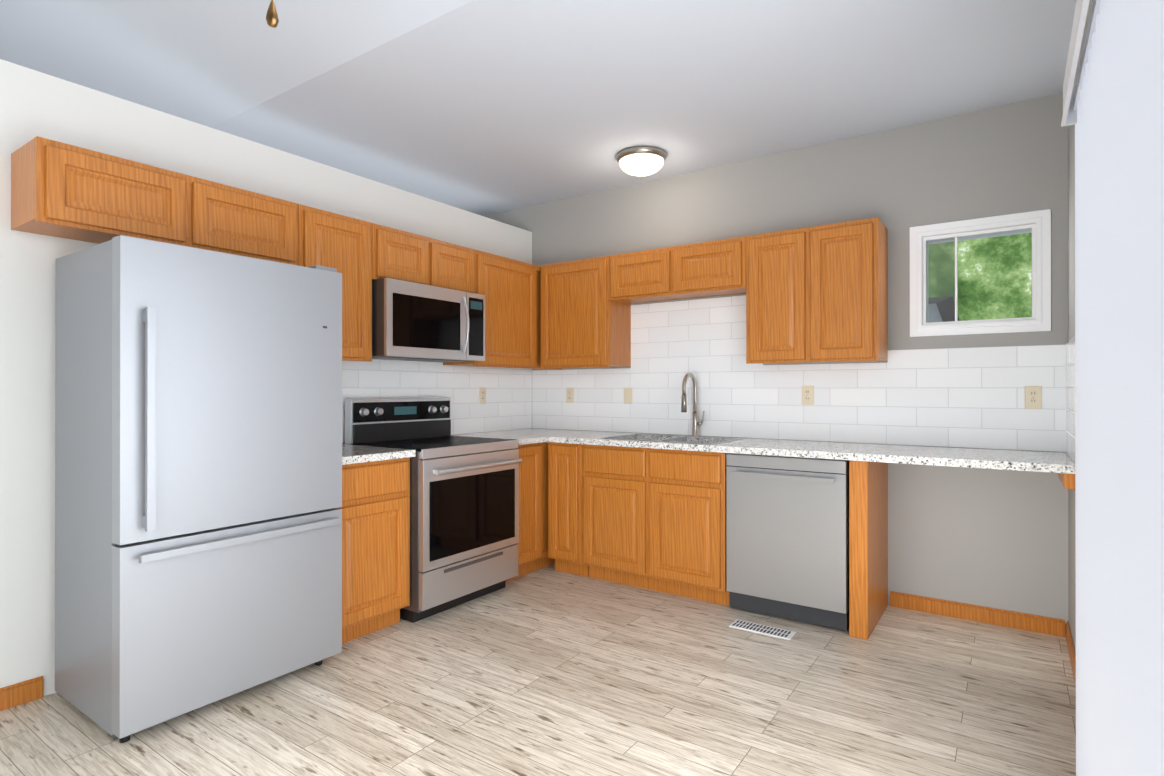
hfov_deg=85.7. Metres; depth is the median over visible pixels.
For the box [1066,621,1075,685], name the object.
baseboard
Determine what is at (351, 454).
countertop
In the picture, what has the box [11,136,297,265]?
upper cabinet
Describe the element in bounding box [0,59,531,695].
wall
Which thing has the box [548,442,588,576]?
base cabinet
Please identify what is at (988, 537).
wall
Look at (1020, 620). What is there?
baseboard
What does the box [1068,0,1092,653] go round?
wall
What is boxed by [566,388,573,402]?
electrical outlet
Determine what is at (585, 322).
upper cabinet
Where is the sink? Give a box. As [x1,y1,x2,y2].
[602,434,742,443]
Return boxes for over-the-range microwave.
[372,278,484,362]
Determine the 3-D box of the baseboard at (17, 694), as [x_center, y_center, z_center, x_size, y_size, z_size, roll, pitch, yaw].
[-3.003,1.186,1.255,0.010,0.085,3.020,0,0,35]
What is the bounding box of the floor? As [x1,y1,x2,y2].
[0,563,1075,775]
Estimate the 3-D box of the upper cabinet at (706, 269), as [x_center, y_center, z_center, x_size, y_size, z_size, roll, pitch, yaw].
[0.658,-0.748,4.110,0.958,0.306,0.322,0,0,35]
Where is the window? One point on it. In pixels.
(988, 275)
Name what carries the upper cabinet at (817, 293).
attached to the wall at (988, 537)
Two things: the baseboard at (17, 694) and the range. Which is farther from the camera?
the range
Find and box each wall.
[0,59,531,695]
[484,93,1067,636]
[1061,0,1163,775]
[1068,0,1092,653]
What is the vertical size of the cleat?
0.070 m
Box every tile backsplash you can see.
[342,359,531,441]
[532,295,1065,451]
[1066,337,1074,461]
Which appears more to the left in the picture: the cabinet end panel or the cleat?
the cabinet end panel
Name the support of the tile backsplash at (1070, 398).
attached to the wall at (1071, 336)
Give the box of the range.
[345,398,521,622]
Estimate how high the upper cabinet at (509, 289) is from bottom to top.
0.758 m
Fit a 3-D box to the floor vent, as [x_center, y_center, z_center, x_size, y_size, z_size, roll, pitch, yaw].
[0.919,1.230,3.201,0.310,0.005,0.110,0,0,35]
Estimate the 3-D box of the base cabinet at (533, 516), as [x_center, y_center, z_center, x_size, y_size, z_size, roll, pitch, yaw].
[-0.420,0.798,4.463,0.617,0.876,0.959,0,0,35]
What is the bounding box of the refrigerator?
[55,235,341,742]
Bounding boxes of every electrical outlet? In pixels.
[479,388,485,403]
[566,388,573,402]
[624,388,632,403]
[802,386,813,404]
[1025,386,1041,408]
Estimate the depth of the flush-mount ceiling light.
3.85 m
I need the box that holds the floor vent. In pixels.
[729,619,795,639]
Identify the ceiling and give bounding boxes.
[0,0,1076,215]
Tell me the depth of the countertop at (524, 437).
4.15 m
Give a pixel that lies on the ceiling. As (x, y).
(484, 107)
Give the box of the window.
[910,209,1050,336]
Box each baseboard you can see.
[0,676,43,710]
[890,591,1064,636]
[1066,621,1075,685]
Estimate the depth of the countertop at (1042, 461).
3.31 m
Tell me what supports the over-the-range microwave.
attached to the upper cabinet at (397, 254)
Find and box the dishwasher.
[726,453,848,630]
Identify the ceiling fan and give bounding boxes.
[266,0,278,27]
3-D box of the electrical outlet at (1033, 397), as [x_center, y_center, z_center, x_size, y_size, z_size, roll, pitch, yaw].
[2.282,0.048,3.171,0.072,0.116,0.009,0,0,35]
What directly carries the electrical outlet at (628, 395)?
attached to the tile backsplash at (973, 397)
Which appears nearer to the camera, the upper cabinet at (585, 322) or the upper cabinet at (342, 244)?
the upper cabinet at (342, 244)
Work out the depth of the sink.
4.08 m
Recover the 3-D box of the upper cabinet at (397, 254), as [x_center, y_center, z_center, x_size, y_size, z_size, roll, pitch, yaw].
[-1.037,-0.749,3.832,0.322,0.306,0.790,0,0,35]
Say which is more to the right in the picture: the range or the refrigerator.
the range
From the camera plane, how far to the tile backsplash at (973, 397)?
3.84 m
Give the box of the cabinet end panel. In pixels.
[849,460,887,639]
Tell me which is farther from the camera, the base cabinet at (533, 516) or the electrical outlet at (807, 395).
the base cabinet at (533, 516)
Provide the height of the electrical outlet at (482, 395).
0.116 m
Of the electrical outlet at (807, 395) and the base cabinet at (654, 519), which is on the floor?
the base cabinet at (654, 519)
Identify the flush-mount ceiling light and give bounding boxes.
[616,146,666,176]
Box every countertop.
[342,444,415,464]
[451,432,549,444]
[492,372,1074,473]
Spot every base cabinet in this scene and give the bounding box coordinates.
[338,457,409,643]
[506,442,554,581]
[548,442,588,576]
[582,444,729,605]
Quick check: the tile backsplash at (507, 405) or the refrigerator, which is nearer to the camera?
the refrigerator
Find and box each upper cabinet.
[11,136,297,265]
[298,204,371,361]
[372,223,474,292]
[443,250,561,369]
[541,256,630,368]
[609,236,745,303]
[746,217,887,363]
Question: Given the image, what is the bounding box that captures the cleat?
[1057,473,1074,488]
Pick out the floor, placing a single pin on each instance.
(549, 670)
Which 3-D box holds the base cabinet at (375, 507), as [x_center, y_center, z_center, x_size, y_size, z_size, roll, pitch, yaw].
[-1.267,0.795,3.235,0.617,0.876,0.474,0,0,35]
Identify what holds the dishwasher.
on the floor

